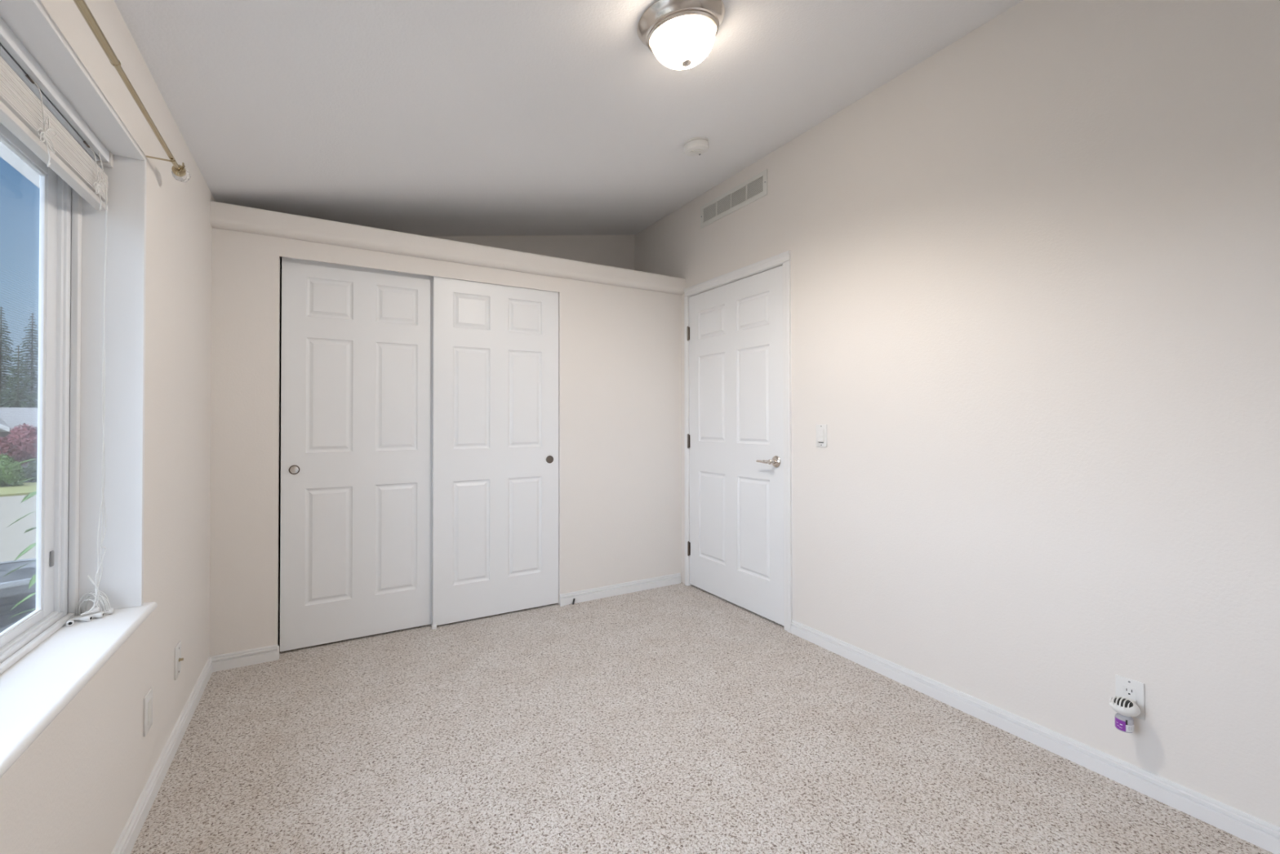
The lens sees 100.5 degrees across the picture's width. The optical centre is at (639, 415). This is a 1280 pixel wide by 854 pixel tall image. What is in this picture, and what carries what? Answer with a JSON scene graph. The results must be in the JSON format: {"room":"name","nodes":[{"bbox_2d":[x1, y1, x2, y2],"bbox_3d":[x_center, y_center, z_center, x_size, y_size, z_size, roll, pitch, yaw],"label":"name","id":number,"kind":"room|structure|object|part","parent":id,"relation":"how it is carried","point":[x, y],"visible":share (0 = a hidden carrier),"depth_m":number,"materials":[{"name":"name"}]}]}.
{"room":"empty bedroom","nodes":[
{"label":"empty bedroom","id":0,"kind":"room"},
{"bbox_2d":[0,0,215,853],"bbox_3d":[-1.214,0.042,0.957,0.200,2.240,4.683,0,-1,-31],"label":"wall","id":1,"kind":"structure","parent":0,"point":[76,788],"depth_m":1.63,"materials":[{"name":"white paint"}]},
{"bbox_2d":[0,0,157,777],"bbox_3d":[-1.050,-0.092,0.718,0.226,1.345,1.862,0,-1,-31],"label":"window","id":2,"kind":"structure","parent":1,"relation":"in","point":[45,662],"depth_m":1.44,"materials":[{"name":"white paint"}]},
{"bbox_3d":[-1.328,-0.088,1.030,0.014,1.198,0.862,0,-1,-31],"label":"sash","id":3,"kind":"part","parent":2,"relation":"part of","materials":[{"name":"white plastic"}]},
{"bbox_3d":[-1.124,-0.104,0.684,0.043,1.285,1.782,0,-1,-31],"label":"frame","id":4,"kind":"part","parent":2,"relation":"part of","materials":[{"name":"white plastic"}]},
{"bbox_3d":[-1.099,-0.104,0.699,0.015,1.285,1.782,0,-1,-31],"label":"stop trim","id":5,"kind":"part","parent":2,"relation":"part of","materials":[{"name":"white paint"}]},
{"bbox_2d":[0,17,113,626],"bbox_3d":[-1.068,-0.104,0.720,0.082,1.284,1.775,0,-1,-30],"label":"window blind","id":6,"kind":"object","parent":2,"relation":"attached to","point":[22,113],"visible":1,"depth_m":1.22,"materials":[{"name":"white plastic"}]},
{"bbox_3d":[-1.280,-0.623,1.135,0.024,0.172,0.092,0,-1,-31],"label":"knotted cord","id":7,"kind":"part","parent":6,"relation":"part of","materials":[{"name":"white fabric"}]},
{"bbox_3d":[-1.058,-0.587,0.730,0.026,0.016,1.760,0,-1,-31],"label":"rail","id":8,"kind":"part","parent":6,"relation":"part of","materials":[{"name":"white"}]},
{"bbox_3d":[-1.490,0.513,1.448,0.077,0.065,0.082,0,-1,-31],"label":"coiled cord","id":9,"kind":"part","parent":6,"relation":"part of","materials":[{"name":"white fabric"}]},
{"bbox_3d":[-1.465,0.476,1.421,0.013,0.104,0.031,0,-1,0],"label":"lift cord","id":10,"kind":"part","parent":6,"relation":"part of","materials":[{"name":"white fabric"}]},
{"bbox_3d":[-1.435,-0.625,1.399,0.024,0.162,0.085,0,-1,-31],"label":"knotted cord","id":11,"kind":"part","parent":6,"relation":"part of","materials":[{"name":"white fabric"}]},
{"bbox_3d":[-1.465,-0.092,1.442,0.018,1.228,0.040,0,-1,-31],"label":"lift cord","id":12,"kind":"part","parent":6,"relation":"part of","materials":[{"name":"white fabric"}]},
{"bbox_3d":[-1.462,-0.094,1.441,0.017,1.222,0.043,0,-1,-31],"label":"lift cord","id":13,"kind":"part","parent":6,"relation":"part of","materials":[{"name":"white fabric"}]},
{"bbox_3d":[-1.461,0.347,1.443,0.005,0.260,0.050,0,-1,-22],"label":"lift cord","id":14,"kind":"part","parent":6,"relation":"part of","materials":[{"name":"white fabric"}]},
{"bbox_3d":[-1.035,0.550,0.720,0.192,0.023,1.862,0,-1,-31],"label":"sill","id":15,"kind":"part","parent":2,"relation":"part of","materials":[{"name":"white paint"}]},
{"bbox_2d":[72,0,191,182],"bbox_3d":[-0.961,-0.776,0.810,0.081,0.047,2.078,0,-1,-31],"label":"curtain rod","id":16,"kind":"object","parent":1,"relation":"attached to","point":[180,173],"visible":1,"depth_m":1.23,"materials":[{"name":"gold metal"}]},
{"bbox_2d":[143,687,152,736],"bbox_3d":[-1.473,0.887,1.595,0.007,0.114,0.074,0,-1,-31],"label":"wall plate","id":17,"kind":"object","parent":1,"relation":"attached to","point":[148,700],"visible":1,"depth_m":1.58,"materials":[{"name":"white plastic"}]},
{"bbox_2d":[111,656,212,853],"bbox_3d":[-0.952,1.124,0.716,0.014,0.070,4.021,0,-1,-31],"label":"baseboard","id":18,"kind":"structure","parent":1,"relation":"attached to","point":[128,837],"depth_m":1.68,"materials":[{"name":"white paint"}]},
{"bbox_2d":[174,640,183,679],"bbox_3d":[-1.656,0.880,1.916,0.018,0.114,0.076,0,-1,-31],"label":"cable jack","id":19,"kind":"object","parent":1,"relation":"attached to","point":[178,659],"visible":1,"depth_m":1.91,"materials":[{"name":"white plastic"}]},
{"bbox_2d":[208,227,681,656],"bbox_3d":[-0.868,0.153,3.168,2.642,2.060,0.100,0,-1,-31],"label":"wall","id":20,"kind":"structure","parent":0,"point":[620,348],"depth_m":3.34,"materials":[{"name":"white paint"}]},
{"bbox_2d":[210,644,279,671],"bbox_3d":[-1.861,1.143,2.507,0.267,0.070,0.016,0,-1,-31],"label":"baseboard","id":21,"kind":"structure","parent":20,"relation":"attached to","point":[268,653],"depth_m":2.50,"materials":[{"name":"white paint"}]},
{"bbox_2d":[209,200,685,294],"bbox_3d":[-0.998,-0.916,3.397,2.642,0.109,0.717,0,-1,-31],"label":"ledge","id":22,"kind":"object","parent":20,"relation":"on","point":[222,215],"visible":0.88,"depth_m":2.88,"materials":[{"name":"white paint"}]},
{"bbox_2d":[560,573,680,605],"bbox_3d":[-0.105,1.151,3.540,0.910,0.070,0.014,0,-1,-31],"label":"baseboard","id":23,"kind":"structure","parent":20,"relation":"attached to","point":[588,594],"depth_m":3.51,"materials":[{"name":"white paint"}]},
{"bbox_3d":[-1.148,-0.794,2.993,1.459,0.037,0.043,0,-1,-31],"label":"track","id":24,"kind":"object","parent":20,"relation":"attached to","visible":0},
{"bbox_2d":[280,257,432,651],"bbox_3d":[-1.462,0.182,2.840,0.754,1.973,0.040,0,-1,-31],"label":"door","id":25,"kind":"structure","parent":24,"relation":"hanging from","point":[357,374],"depth_m":2.80,"materials":[{"name":"white paint"}]},
{"bbox_3d":[-1.729,0.273,2.662,0.047,0.047,0.006,0,-1,-31],"label":"cup pull","id":26,"kind":"part","parent":25,"relation":"part of","materials":[{"name":"silver metal"}]},
{"bbox_2d":[289,466,298,473],"bbox_3d":[-1.730,0.273,2.663,0.037,0.037,0.001,0,-1,-31],"label":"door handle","id":27,"kind":"object","parent":25,"relation":"on","point":[293,469],"depth_m":2.66,"materials":[{"name":"silver metal"}]},
{"bbox_2d":[431,276,558,625],"bbox_3d":[-0.838,0.185,3.162,0.741,1.973,0.040,0,-1,-31],"label":"door","id":28,"kind":"structure","parent":24,"relation":"hanging from","point":[495,487],"depth_m":3.13,"materials":[{"name":"white paint"}]},
{"bbox_2d":[546,456,552,462],"bbox_3d":[-0.560,0.274,3.305,0.037,0.037,0.001,0,-1,-31],"label":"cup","id":29,"kind":"object","parent":28,"relation":"on","point":[549,459],"depth_m":3.31,"materials":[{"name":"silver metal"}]},
{"bbox_2d":[278,235,635,617],"bbox_3d":[-1.238,-0.176,3.721,2.962,2.731,0.100,0,-1,-31],"label":"wall","id":30,"kind":"structure","parent":0,"point":[613,251],"depth_m":4.07,"materials":[{"name":"white paint"}]},
{"bbox_2d":[0,0,1022,235],"bbox_3d":[-0.169,-1.315,1.588,3.332,0.766,4.983,0,-1,-31],"label":"ceiling","id":31,"kind":"structure","parent":0,"point":[424,117],"depth_m":2.06,"materials":[{"name":"white paint"}]},
{"bbox_2d":[636,0,724,70],"bbox_3d":[0.134,-1.240,1.753,0.288,0.164,0.292,0,-1,-19],"label":"ceiling light","id":32,"kind":"object","parent":31,"relation":"attached to","point":[681,34],"visible":1,"depth_m":1.69,"materials":[{"name":"white glass"}]},
{"bbox_3d":[0.147,-1.210,1.760,0.215,0.088,0.215,-12,5,-30],"label":"lamp shade","id":33,"kind":"part","parent":32,"relation":"part of","materials":[{"name":"white glass"}]},
{"bbox_2d":[682,137,708,156],"bbox_3d":[0.287,-1.380,2.738,0.132,0.066,0.134,-1,-1,45],"label":"smoke detector","id":34,"kind":"object","parent":31,"relation":"attached to","point":[695,146],"visible":1,"depth_m":2.70,"materials":[{"name":"white plastic"}]},
{"bbox_2d":[129,582,1274,853],"bbox_3d":[-0.022,1.227,1.647,2.962,0.120,4.883,0,-1,-31],"label":"floor","id":35,"kind":"structure","parent":0,"point":[677,718],"depth_m":1.81,"materials":[{"name":"carpet"}]},
{"bbox_2d":[431,623,436,629],"bbox_3d":[-1.159,1.171,2.978,0.025,0.022,0.101,0,-1,-31],"label":"guide","id":36,"kind":"object","parent":35,"relation":"on","point":[433,626],"visible":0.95,"depth_m":2.94,"materials":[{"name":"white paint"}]},
{"bbox_2d":[635,0,1279,826],"bbox_3d":[1.200,-0.198,2.382,0.120,2.740,4.683,0,-1,-31],"label":"wall","id":37,"kind":"structure","parent":0,"point":[1035,266],"depth_m":1.85,"materials":[{"name":"white paint"}]},
{"bbox_2d":[700,168,767,228],"bbox_3d":[0.570,-1.340,3.333,0.008,0.147,0.632,0,-1,-31],"label":"air vent","id":38,"kind":"object","parent":37,"relation":"in","point":[755,188],"visible":1,"depth_m":3.30,"materials":[{"name":"white metal"}]},
{"bbox_3d":[0.461,-1.340,3.520,0.003,0.092,0.138,0,-1,-31],"label":"louvre pane","id":39,"kind":"part","parent":38,"relation":"part of","materials":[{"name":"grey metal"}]},
{"bbox_3d":[0.535,-1.342,3.395,0.003,0.092,0.132,0,-1,-31],"label":"louvre pane","id":40,"kind":"part","parent":38,"relation":"part of","materials":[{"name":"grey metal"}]},
{"bbox_3d":[0.607,-1.343,3.273,0.003,0.092,0.132,0,-1,-31],"label":"louvre pane","id":41,"kind":"part","parent":38,"relation":"part of","materials":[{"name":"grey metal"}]},
{"bbox_3d":[0.681,-1.345,3.148,0.003,0.092,0.138,0,-1,-31],"label":"louvre pane","id":42,"kind":"part","parent":38,"relation":"part of","materials":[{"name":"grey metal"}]},
{"bbox_2d":[684,250,792,632],"bbox_3d":[0.583,0.144,3.326,0.131,2.076,0.986,0,-1,-31],"label":"door","id":43,"kind":"structure","parent":37,"relation":"in","point":[738,411],"depth_m":3.26,"materials":[{"name":"white paint"}]},
{"bbox_3d":[0.715,0.261,3.018,0.046,0.028,0.120,0,-1,-31],"label":"lever handle","id":44,"kind":"part","parent":43,"relation":"part of","materials":[{"name":"silver metal"}]},
{"bbox_2d":[816,424,826,447],"bbox_3d":[0.926,0.104,2.717,0.010,0.114,0.068,0,-1,-31],"label":"light switch","id":45,"kind":"object","parent":37,"relation":"attached to","point":[821,429],"visible":1,"depth_m":2.71,"materials":[{"name":"white plastic"}]},
{"bbox_2d":[791,619,1279,853],"bbox_3d":[1.577,1.129,1.599,0.014,0.070,2.976,0,-1,-31],"label":"baseboard","id":46,"kind":"structure","parent":37,"relation":"attached to","point":[1260,833],"depth_m":1.78,"materials":[{"name":"white paint"}]},
{"bbox_2d":[1115,674,1144,719],"bbox_3d":[1.539,0.885,1.673,0.007,0.114,0.070,0,-1,-31],"label":"wall outlet","id":47,"kind":"object","parent":37,"relation":"attached to","point":[1126,686],"visible":0.68,"depth_m":1.67,"materials":[{"name":"white plastic"}]},
{"bbox_2d":[1109,695,1140,733],"bbox_3d":[1.505,0.925,1.651,0.076,0.095,0.072,0,-1,-31],"label":"air freshener","id":48,"kind":"object","parent":47,"relation":"attached to","point":[1126,708],"visible":1,"depth_m":1.63,"materials":[{"name":"white plastic"}]},
{"bbox_2d":[1115,712,1133,733],"bbox_3d":[1.499,0.947,1.647,0.043,0.051,0.043,0,-1,-31],"label":"bottle","id":49,"kind":"object","parent":48,"relation":"on","point":[1124,722],"depth_m":1.63,"materials":[{"name":"white"}]},
{"bbox_2d":[1122,684,1136,700],"bbox_3d":[1.537,0.885,1.671,0.001,0.067,0.033,0,-1,-31],"label":"receptacle","id":50,"kind":"object","parent":47,"relation":"attached to","point":[1129,691],"depth_m":1.67,"materials":[{"name":"white plastic"}]},
{"label":"outside","id":51,"kind":"structure","parent":0,"visible":0},
{"bbox_2d":[0,493,36,562],"bbox_3d":[-81.404,3.579,49.501,210.000,2.600,192.000,0,-1,-31],"label":"ground","id":52,"kind":"structure","parent":51,"point":[13,540],"depth_m":8.33,"materials":[{"name":"concrete"}]},
{"bbox_2d":[0,306,26,407],"bbox_3d":[-71.895,-3.635,59.685,5.804,17.200,6.037,0,-1,-31],"label":"conifer tree","id":53,"kind":"object","parent":52,"relation":"on","point":[2,357],"visible":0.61,"depth_m":59.87,"materials":[{"name":"green plant"}]},
{"bbox_2d":[0,558,35,632],"bbox_3d":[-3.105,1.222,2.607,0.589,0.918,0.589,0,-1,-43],"label":"car","id":54,"kind":"object","parent":52,"relation":"on","point":[14,586],"visible":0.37,"depth_m":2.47,"materials":[{"name":"grey metal"}]},
{"bbox_2d":[0,481,36,496],"bbox_3d":[-18.965,1.740,8.539,36.662,0.048,8.280,0,-1,-34],"label":"lawn strip","id":55,"kind":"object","parent":52,"relation":"on","point":[28,487],"visible":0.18,"depth_m":12.55,"materials":[{"name":"green plant"}]},
{"bbox_2d":[0,453,26,486],"bbox_3d":[-15.771,1.419,13.218,0.714,0.959,0.803,0,-1,-31],"label":"round bush","id":56,"kind":"object","parent":55,"relation":"on","point":[9,475],"visible":0.96,"depth_m":13.14,"materials":[{"name":"green plant"}]},
{"bbox_2d":[22,459,36,482],"bbox_3d":[-15.995,1.507,14.107,0.944,0.667,0.598,0,-1,-31],"label":"clipped hedge","id":57,"kind":"object","parent":55,"relation":"on","point":[30,471],"visible":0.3,"depth_m":13.96,"materials":[{"name":"green plant"}]},
{"bbox_2d":[0,422,37,466],"bbox_3d":[-23.164,1.641,20.131,2.128,2.733,2.448,0,-1,-31],"label":"maple","id":58,"kind":"object","parent":52,"relation":"on","point":[21,444],"visible":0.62,"depth_m":19.53,"materials":[{"name":"red plant"}]},
{"bbox_2d":[0,345,37,407],"bbox_3d":[-63.127,-1.103,54.242,4.762,12.000,4.692,0,-1,-31],"label":"conifer tree","id":59,"kind":"object","parent":52,"relation":"on","point":[15,393],"visible":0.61,"depth_m":53.99,"materials":[{"name":"green plant"}]},
{"bbox_2d":[0,407,37,469],"bbox_3d":[-38.700,2.081,34.156,25.000,5.150,9.820,0,-1,-31],"label":"house","id":60,"kind":"structure","parent":52,"relation":"on","point":[10,417],"depth_m":32.39,"materials":[{"name":"white"}]},
{"bbox_2d":[4,458,36,618],"bbox_3d":[-2.588,0.927,2.310,0.259,1.500,0.225,0,-1,2],"label":"leafy shrub","id":61,"kind":"object","parent":52,"relation":"on","point":[33,580],"visible":0.12,"depth_m":2.26,"materials":[{"name":"green plant"}]},
{"bbox_2d":[8,312,38,407],"bbox_3d":[-66.680,-3.156,58.389,5.831,16.200,5.221,0,-1,-31],"label":"conifer tree","id":62,"kind":"object","parent":52,"relation":"on","point":[30,350],"visible":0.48,"depth_m":58.30,"materials":[{"name":"green plant"}]}
]}

